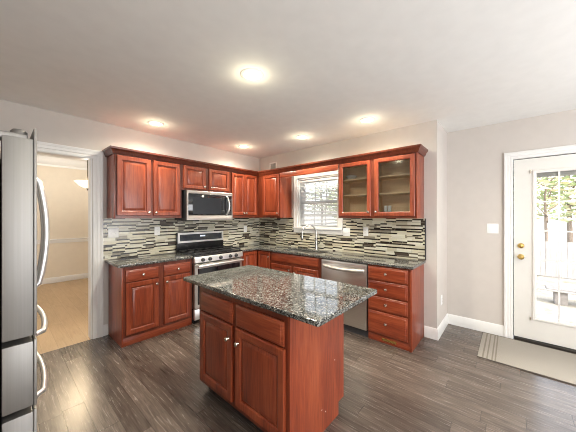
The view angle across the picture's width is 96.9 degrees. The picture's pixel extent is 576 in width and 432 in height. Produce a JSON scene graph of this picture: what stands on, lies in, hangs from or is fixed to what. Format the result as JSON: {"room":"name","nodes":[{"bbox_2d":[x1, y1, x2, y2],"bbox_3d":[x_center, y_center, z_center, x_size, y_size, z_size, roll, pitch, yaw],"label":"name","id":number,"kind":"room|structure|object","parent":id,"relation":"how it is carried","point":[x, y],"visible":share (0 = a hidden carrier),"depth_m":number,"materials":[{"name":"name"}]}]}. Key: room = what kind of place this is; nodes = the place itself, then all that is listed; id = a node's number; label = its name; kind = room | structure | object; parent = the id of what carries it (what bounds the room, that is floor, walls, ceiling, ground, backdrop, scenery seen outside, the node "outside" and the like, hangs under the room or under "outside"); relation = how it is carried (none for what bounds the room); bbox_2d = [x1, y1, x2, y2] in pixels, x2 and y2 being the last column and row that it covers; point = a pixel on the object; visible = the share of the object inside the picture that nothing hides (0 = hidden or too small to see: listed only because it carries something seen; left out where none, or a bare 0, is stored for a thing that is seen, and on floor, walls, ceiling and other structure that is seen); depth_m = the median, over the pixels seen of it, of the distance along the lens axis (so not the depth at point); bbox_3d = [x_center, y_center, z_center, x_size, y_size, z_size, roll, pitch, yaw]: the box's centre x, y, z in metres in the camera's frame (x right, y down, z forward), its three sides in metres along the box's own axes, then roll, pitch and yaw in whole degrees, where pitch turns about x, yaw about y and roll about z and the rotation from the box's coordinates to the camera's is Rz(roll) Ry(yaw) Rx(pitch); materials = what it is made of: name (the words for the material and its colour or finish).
{"room":"kitchen","nodes":[
{"label":"kitchen","id":0,"kind":"room"},
{"bbox_2d":[0,149,86,161],"bbox_3d":[-4.052,-1.313,4.132,3.880,0.120,4.800,0,0,41],"label":"ceiling","id":1,"kind":"structure","parent":0,"point":[0,149],"depth_m":5.46,"materials":[{"name":"paint"}]},
{"bbox_2d":[74,160,87,190],"bbox_3d":[-3.526,-0.850,4.489,0.380,0.806,0.380,0,0,41],"label":"pendant light","id":2,"kind":"object","parent":1,"relation":"hanging from","point":[83,183],"visible":0.48,"depth_m":4.37,"materials":[{"name":"white"}]},
{"bbox_2d":[37,165,87,278],"bbox_3d":[-4.014,0.097,4.099,3.780,2.700,4.800,0,0,41],"label":"wall","id":3,"kind":"structure","parent":0,"point":[67,201],"depth_m":5.67,"materials":[{"name":"beige paint"}]},
{"bbox_2d":[0,150,86,169],"bbox_3d":[-5.278,-1.158,5.206,0.100,0.190,4.500,0,0,41],"label":"crown molding","id":4,"kind":"structure","parent":3,"relation":"attached to","point":[41,160],"depth_m":5.57,"materials":[{"name":"white paint"}]},
{"bbox_2d":[37,237,87,243],"bbox_3d":[-5.305,0.545,5.229,0.030,0.093,4.500,0,0,41],"label":"chair rail","id":5,"kind":"object","parent":3,"relation":"attached to","point":[66,240],"depth_m":5.67,"materials":[{"name":"white paint"}]},
{"bbox_2d":[41,273,87,284],"bbox_3d":[-5.309,1.387,5.233,0.018,0.120,4.500,0,0,41],"label":"baseboard","id":6,"kind":"structure","parent":3,"relation":"attached to","point":[83,275],"depth_m":5.64,"materials":[{"name":"white paint"}]},
{"bbox_2d":[0,99,258,338],"bbox_3d":[-1.938,0.160,3.511,0.120,2.573,4.350,0,0,41],"label":"wall","id":7,"kind":"structure","parent":0,"point":[53,127],"depth_m":3.08,"materials":[{"name":"beige paint"}]},
{"bbox_2d":[0,141,102,338],"bbox_3d":[-2.626,0.336,2.724,0.172,2.222,1.050,0,0,41],"label":"door frame","id":8,"kind":"structure","parent":7,"relation":"in","point":[45,148],"depth_m":3.02,"materials":[{"name":"white paint"}]},
{"bbox_2d":[103,324,107,335],"bbox_3d":[-2.212,1.382,3.094,0.016,0.130,0.050,0,0,41],"label":"baseboard","id":9,"kind":"structure","parent":7,"relation":"attached to","point":[105,327],"depth_m":3.09,"materials":[{"name":"white paint"}]},
{"bbox_2d":[107,154,180,218],"bbox_3d":[-1.820,-0.342,3.294,0.338,0.742,0.795,0,0,41],"label":"upper cabinet","id":10,"kind":"object","parent":7,"relation":"attached to","point":[137,187],"visible":1,"depth_m":3.12,"materials":[{"name":"brown wood"}]},
{"bbox_2d":[102,144,427,175],"bbox_3d":[-0.272,-0.751,3.706,3.910,0.076,1.777,0,0,1],"label":"crown molding","id":11,"kind":"structure","parent":10,"relation":"attached to","point":[419,148],"depth_m":3.35,"materials":[{"name":"brown wood"}]},
{"bbox_2d":[103,218,258,259],"bbox_3d":[-1.396,0.281,4.032,0.008,0.502,2.532,0,0,41],"label":"backsplash","id":12,"kind":"structure","parent":7,"relation":"attached to","point":[136,237],"depth_m":3.57,"materials":[{"name":"tile"}]},
{"bbox_2d":[108,228,118,237],"bbox_3d":[-2.152,0.209,3.147,0.018,0.120,0.112,0,0,41],"label":"wall switch","id":13,"kind":"object","parent":12,"relation":"attached to","point":[112,232],"visible":1,"depth_m":3.15,"materials":[{"name":"white plastic"}]},
{"bbox_2d":[154,226,159,234],"bbox_3d":[-1.814,0.207,3.540,0.009,0.120,0.073,0,0,41],"label":"power outlet","id":14,"kind":"object","parent":12,"relation":"attached to","point":[156,229],"visible":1,"depth_m":3.54,"materials":[{"name":"white plastic"}]},
{"bbox_2d":[181,164,229,192],"bbox_3d":[-1.291,-0.538,3.898,0.338,0.350,0.808,0,0,41],"label":"upper cabinet","id":15,"kind":"object","parent":7,"relation":"attached to","point":[192,177],"visible":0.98,"depth_m":3.75,"materials":[{"name":"brown wood"}]},
{"bbox_2d":[175,190,232,220],"bbox_3d":[-1.245,-0.149,3.877,0.419,0.426,0.766,0,0,41],"label":"microwave","id":16,"kind":"object","parent":15,"relation":"attached to","point":[195,205],"visible":1,"depth_m":3.70,"materials":[{"name":"grey metal"}]},
{"bbox_2d":[230,172,257,217],"bbox_3d":[-0.728,-0.342,4.541,0.338,0.742,0.899,0,0,41],"label":"upper cabinet","id":17,"kind":"object","parent":7,"relation":"attached to","point":[244,187],"visible":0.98,"depth_m":4.32,"materials":[{"name":"brown wood"}]},
{"bbox_2d":[0,0,575,158],"bbox_3d":[0.698,-1.186,1.702,6.470,0.120,5.100,0,0,41],"label":"ceiling","id":18,"kind":"structure","parent":0,"point":[326,66],"depth_m":1.91,"materials":[{"name":"paint"}]},
{"bbox_2d":[147,121,163,126],"bbox_3d":[-1.607,-1.121,3.104,0.184,0.008,0.184,0,0,41],"label":"recessed light","id":19,"kind":"object","parent":18,"relation":"in","point":[153,123],"visible":1,"depth_m":3.09,"materials":[{"name":"white paint"}]},
{"bbox_2d":[238,145,249,147],"bbox_3d":[-0.713,-1.121,4.132,0.184,0.008,0.184,0,0,41],"label":"recessed light","id":20,"kind":"object","parent":18,"relation":"in","point":[239,146],"visible":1,"depth_m":4.11,"materials":[{"name":"white paint"}]},
{"bbox_2d":[240,68,262,80],"bbox_3d":[-0.287,-1.121,2.033,0.184,0.008,0.184,0,0,41],"label":"recessed light","id":21,"kind":"object","parent":18,"relation":"in","point":[250,74],"visible":1,"depth_m":2.02,"materials":[{"name":"white paint"}]},
{"bbox_2d":[296,135,307,138],"bbox_3d":[0.199,-1.121,3.635,0.184,0.008,0.184,0,0,41],"label":"recessed light","id":22,"kind":"object","parent":18,"relation":"in","point":[298,136],"visible":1,"depth_m":3.63,"materials":[{"name":"white paint"}]},
{"bbox_2d":[359,117,374,122],"bbox_3d":[0.926,-1.121,2.992,0.184,0.008,0.184,0,0,41],"label":"recessed light","id":23,"kind":"object","parent":18,"relation":"in","point":[366,119],"visible":1,"depth_m":2.99,"materials":[{"name":"white paint"}]},
{"bbox_2d":[36,278,575,431],"bbox_3d":[-1.151,1.497,2.572,10.100,0.100,5.974,0,0,41],"label":"floor","id":24,"kind":"structure","parent":0,"point":[154,384],"depth_m":2.15,"materials":[{"name":"grey wood"}]},
{"bbox_2d":[0,128,49,431],"bbox_3d":[-1.605,0.543,1.105,0.910,1.808,0.829,0,0,41],"label":"refrigerator","id":25,"kind":"object","parent":24,"relation":"on","point":[20,187],"visible":1,"depth_m":1.03,"materials":[{"name":"grey metal"}]},
{"bbox_2d":[109,259,191,347],"bbox_3d":[-1.721,1.005,3.247,0.542,0.883,0.818,0,0,41],"label":"base cabinet","id":26,"kind":"object","parent":24,"relation":"on","point":[147,301],"visible":0.95,"depth_m":3.02,"materials":[{"name":"brown wood"}]},
{"bbox_2d":[105,253,192,267],"bbox_3d":[-1.738,0.548,3.236,0.522,0.030,0.859,0,0,41],"label":"countertop","id":27,"kind":"structure","parent":26,"relation":"on","point":[158,258],"depth_m":3.12,"materials":[{"name":"stone"}]},
{"bbox_2d":[176,230,243,321],"bbox_3d":[-1.153,0.844,3.832,0.614,1.205,0.804,0,0,41],"label":"range","id":28,"kind":"object","parent":24,"relation":"on","point":[209,254],"visible":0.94,"depth_m":3.75,"materials":[{"name":"silver metal"}]},
{"bbox_2d":[177,248,241,256],"bbox_3d":[-1.165,0.540,3.845,0.493,0.022,0.802,0,0,41],"label":"cooktop","id":29,"kind":"object","parent":28,"relation":"in","point":[195,252],"depth_m":3.72,"materials":[{"name":"black metal"}]},
{"bbox_2d":[242,250,271,268],"bbox_3d":[-0.527,1.005,4.397,0.824,0.883,0.846,0,0,41],"label":"base cabinet","id":30,"kind":"object","parent":24,"relation":"on","point":[260,258],"visible":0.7,"depth_m":4.15,"materials":[{"name":"brown wood"}]},
{"bbox_2d":[231,243,425,269],"bbox_3d":[0.265,0.548,3.696,2.930,0.030,0.849,0,0,41],"label":"countertop","id":31,"kind":"structure","parent":30,"relation":"on","point":[403,263],"depth_m":3.35,"materials":[{"name":"stone"}]},
{"bbox_2d":[289,250,319,253],"bbox_3d":[0.257,0.653,3.915,0.680,0.180,0.310,0,0,41],"label":"sink","id":32,"kind":"object","parent":31,"relation":"in","point":[289,250],"visible":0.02,"depth_m":4.06,"materials":[{"name":"metal"}]},
{"bbox_2d":[301,225,320,249],"bbox_3d":[0.363,0.334,3.997,0.317,0.397,0.110,0,0,4],"label":"faucet","id":33,"kind":"object","parent":31,"relation":"on","point":[316,240],"visible":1,"depth_m":3.99,"materials":[{"name":"silver metal"}]},
{"bbox_2d":[200,287,343,431],"bbox_3d":[-0.171,1.005,1.989,0.983,0.883,0.666,0,0,41],"label":"kitchen island","id":34,"kind":"object","parent":24,"relation":"on","point":[281,373],"visible":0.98,"depth_m":1.66,"materials":[{"name":"cherry wood"},{"name":"speckled granite"},{"name":"brushed steel"}]},
{"bbox_2d":[183,265,376,326],"bbox_3d":[-0.133,0.548,2.037,1.426,0.030,0.760,0,0,41],"label":"island countertop","id":35,"kind":"structure","parent":34,"relation":"on","point":[314,301],"depth_m":1.80,"materials":[{"name":"stone"}]},
{"bbox_2d":[271,252,322,278],"bbox_3d":[0.244,1.005,3.924,0.956,0.883,0.542,0,0,41],"label":"base cabinet","id":36,"kind":"object","parent":24,"relation":"on","point":[297,264],"visible":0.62,"depth_m":3.70,"materials":[{"name":"brown wood"}]},
{"bbox_2d":[322,258,367,336],"bbox_3d":[0.835,1.006,3.380,0.641,0.882,0.582,0,0,41],"label":"dishwasher","id":37,"kind":"object","parent":24,"relation":"on","point":[355,318],"visible":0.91,"depth_m":3.12,"materials":[{"name":"grey metal"}]},
{"bbox_2d":[368,264,423,352],"bbox_3d":[1.274,1.005,3.022,0.483,0.883,0.542,0,0,41],"label":"base cabinet","id":38,"kind":"object","parent":24,"relation":"on","point":[396,312],"visible":0.96,"depth_m":2.83,"materials":[{"name":"brown wood"}]},
{"bbox_2d":[477,332,575,385],"bbox_3d":[2.745,1.441,2.395,1.513,0.010,0.726,0,0,41],"label":"door mat","id":39,"kind":"object","parent":24,"relation":"on","point":[555,364],"visible":1,"depth_m":2.59,"materials":[{"name":"beige fabric"}]},
{"bbox_2d":[259,120,439,328],"bbox_3d":[0.641,0.160,4.045,3.057,2.573,0.150,0,0,41],"label":"wall","id":40,"kind":"structure","parent":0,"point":[427,134],"depth_m":3.09,"materials":[{"name":"beige paint"}]},
{"bbox_2d":[270,162,276,168],"bbox_3d":[-0.278,-0.898,4.743,0.185,0.200,0.008,0,0,41],"label":"wall vent","id":41,"kind":"object","parent":40,"relation":"attached to","point":[273,165],"visible":0.64,"depth_m":4.74,"materials":[{"name":"white paint"}]},
{"bbox_2d":[258,173,291,217],"bbox_3d":[-0.249,-0.342,4.496,0.537,0.742,0.338,0,0,41],"label":"upper cabinet","id":42,"kind":"object","parent":40,"relation":"attached to","point":[274,192],"visible":0.93,"depth_m":4.36,"materials":[{"name":"brown wood"}]},
{"bbox_2d":[293,170,342,234],"bbox_3d":[0.497,-0.213,4.137,0.940,0.990,0.200,0,0,41],"label":"window","id":43,"kind":"structure","parent":40,"relation":"attached to","point":[339,230],"depth_m":4.19,"materials":[{"name":"white paint"}]},
{"bbox_2d":[300,176,336,227],"bbox_3d":[0.488,-0.211,4.126,0.742,0.797,0.040,0,0,41],"label":"window blind","id":44,"kind":"object","parent":40,"relation":"attached to","point":[312,221],"visible":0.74,"depth_m":4.11,"materials":[{"name":"white plastic"}]},
{"bbox_2d":[259,218,425,259],"bbox_3d":[0.548,0.281,4.018,2.934,0.502,0.012,0,0,41],"label":"backsplash","id":45,"kind":"structure","parent":40,"relation":"attached to","point":[389,237],"depth_m":3.55,"materials":[{"name":"tile"}]},
{"bbox_2d":[343,228,349,235],"bbox_3d":[0.854,0.235,3.734,0.112,0.120,0.018,0,0,41],"label":"wall switch","id":46,"kind":"object","parent":45,"relation":"attached to","point":[346,231],"visible":1,"depth_m":3.73,"materials":[{"name":"white plastic"}]},
{"bbox_2d":[363,227,367,235],"bbox_3d":[1.078,0.217,3.544,0.073,0.120,0.009,0,0,41],"label":"power outlet","id":47,"kind":"object","parent":45,"relation":"attached to","point":[365,229],"visible":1,"depth_m":3.54,"materials":[{"name":"white plastic"}]},
{"bbox_2d":[338,152,423,218],"bbox_3d":[1.149,-0.342,3.272,1.000,0.742,0.338,0,0,41],"label":"upper cabinet","id":48,"kind":"object","parent":40,"relation":"attached to","point":[397,182],"visible":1,"depth_m":3.23,"materials":[{"name":"brown wood"}]},
{"bbox_2d":[280,164,337,177],"bbox_3d":[0.278,-0.670,3.863,1.089,0.083,0.018,0,0,41],"label":"valance","id":49,"kind":"object","parent":48,"relation":"attached to","point":[330,167],"visible":1,"depth_m":3.80,"materials":[{"name":"brown wood"}]},
{"bbox_2d":[346,175,356,178],"bbox_3d":[0.881,-0.524,3.535,0.150,0.055,0.150,0,0,41],"label":"bowl","id":50,"kind":"object","parent":48,"relation":"on","point":[349,176],"visible":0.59,"depth_m":3.48,"materials":[{"name":"white ceramic"}]},
{"bbox_2d":[343,173,409,182],"bbox_3d":[1.175,-0.487,3.301,0.955,0.018,0.244,0,0,41],"label":"shelf","id":51,"kind":"object","parent":48,"relation":"attached to","point":[406,176],"depth_m":3.27,"materials":[{"name":"brown wood"}]},
{"bbox_2d":[343,191,409,197],"bbox_3d":[1.175,-0.277,3.301,0.955,0.018,0.244,0,0,41],"label":"shelf","id":52,"kind":"object","parent":48,"relation":"attached to","point":[397,193],"depth_m":3.32,"materials":[{"name":"brown wood"}]},
{"bbox_2d":[440,124,446,322],"bbox_3d":[1.998,0.160,3.371,0.127,2.573,0.624,0,0,41],"label":"wall","id":53,"kind":"structure","parent":0,"point":[443,134],"depth_m":3.27,"materials":[{"name":"beige paint"}]},
{"bbox_2d":[424,313,503,339],"bbox_3d":[2.113,1.382,3.060,0.720,0.130,0.640,0,0,41],"label":"baseboard","id":54,"kind":"structure","parent":53,"relation":"attached to","point":[496,329],"depth_m":3.18,"materials":[{"name":"white paint"}]},
{"bbox_2d":[447,109,575,325],"bbox_3d":[3.384,0.160,2.472,3.143,2.573,0.150,0,0,41],"label":"wall","id":55,"kind":"structure","parent":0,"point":[475,156],"depth_m":3.21,"materials":[{"name":"beige paint"}]},
{"bbox_2d":[487,224,498,233],"bbox_3d":[2.508,0.154,3.127,0.112,0.120,0.018,0,0,41],"label":"wall switch","id":56,"kind":"object","parent":55,"relation":"attached to","point":[491,228],"visible":1,"depth_m":3.12,"materials":[{"name":"white plastic"}]},
{"bbox_2d":[504,144,575,353],"bbox_3d":[3.038,0.348,2.738,1.097,2.197,0.206,0,0,41],"label":"door","id":57,"kind":"structure","parent":55,"relation":"attached to","point":[522,169],"depth_m":2.94,"materials":[{"name":"white paint"}]},
{"bbox_2d":[537,170,575,177],"bbox_3d":[3.040,-0.463,2.741,0.535,0.050,0.011,0,0,41],"label":"raised blind","id":58,"kind":"object","parent":57,"relation":"attached to","point":[570,172],"depth_m":2.80,"materials":[{"name":"paint"}]},
{"label":"outside","id":59,"kind":"structure","parent":0,"visible":0},
{"bbox_2d":[537,240,575,323],"bbox_3d":[8.771,2.397,18.690,44.000,0.100,31.100,0,0,41],"label":"ground","id":60,"kind":"structure","parent":59,"point":[546,307],"depth_m":7.00,"materials":[{"name":"white"}]},
{"bbox_2d":[306,181,336,221],"bbox_3d":[3.070,-0.888,23.273,4.343,6.481,4.534,0,0,41],"label":"tree","id":61,"kind":"object","parent":60,"relation":"on","point":[332,181],"visible":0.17,"depth_m":23.20,"materials":[{"name":"green plant"}]},
{"bbox_2d":[327,182,336,217],"bbox_3d":[4.207,-0.176,18.392,3.270,5.059,3.264,0,0,41],"label":"tree","id":62,"kind":"object","parent":60,"relation":"on","point":[336,182],"visible":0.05,"depth_m":18.45,"materials":[{"name":"green plant"}]},
{"bbox_2d":[537,241,575,278],"bbox_3d":[5.712,1.659,13.693,30.022,1.375,0.150,0,0,41],"label":"fence","id":63,"kind":"object","parent":60,"relation":"on","point":[567,250],"visible":0.02,"depth_m":9.68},
{"bbox_2d":[537,175,575,242],"bbox_3d":[13.748,-0.572,12.406,3.472,5.850,3.502,0,0,41],"label":"tree","id":64,"kind":"object","parent":60,"relation":"on","point":[573,183],"visible":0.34,"depth_m":12.40,"materials":[{"name":"green plant"}]},
{"bbox_2d":[537,176,575,267],"bbox_3d":[11.254,0.080,11.035,2.242,4.542,2.143,0,0,41],"label":"tree","id":65,"kind":"object","parent":60,"relation":"on","point":[546,182],"visible":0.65,"depth_m":10.97,"materials":[{"name":"green leaves"},{"name":"bark"}]},
{"bbox_2d":[538,177,575,212],"bbox_3d":[15.651,-0.852,16.537,4.068,6.407,4.065,0,0,41],"label":"tree","id":66,"kind":"object","parent":60,"relation":"on","point":[552,177],"visible":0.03,"depth_m":15.74,"materials":[{"name":"green plant"}]},
{"bbox_2d":[545,284,575,305],"bbox_3d":[7.843,2.137,6.379,1.980,0.420,0.550,0,0,41],"label":"garden bench","id":67,"kind":"object","parent":60,"relation":"on","point":[563,296],"visible":0.78,"depth_m":6.71,"materials":[{"name":"wood"}]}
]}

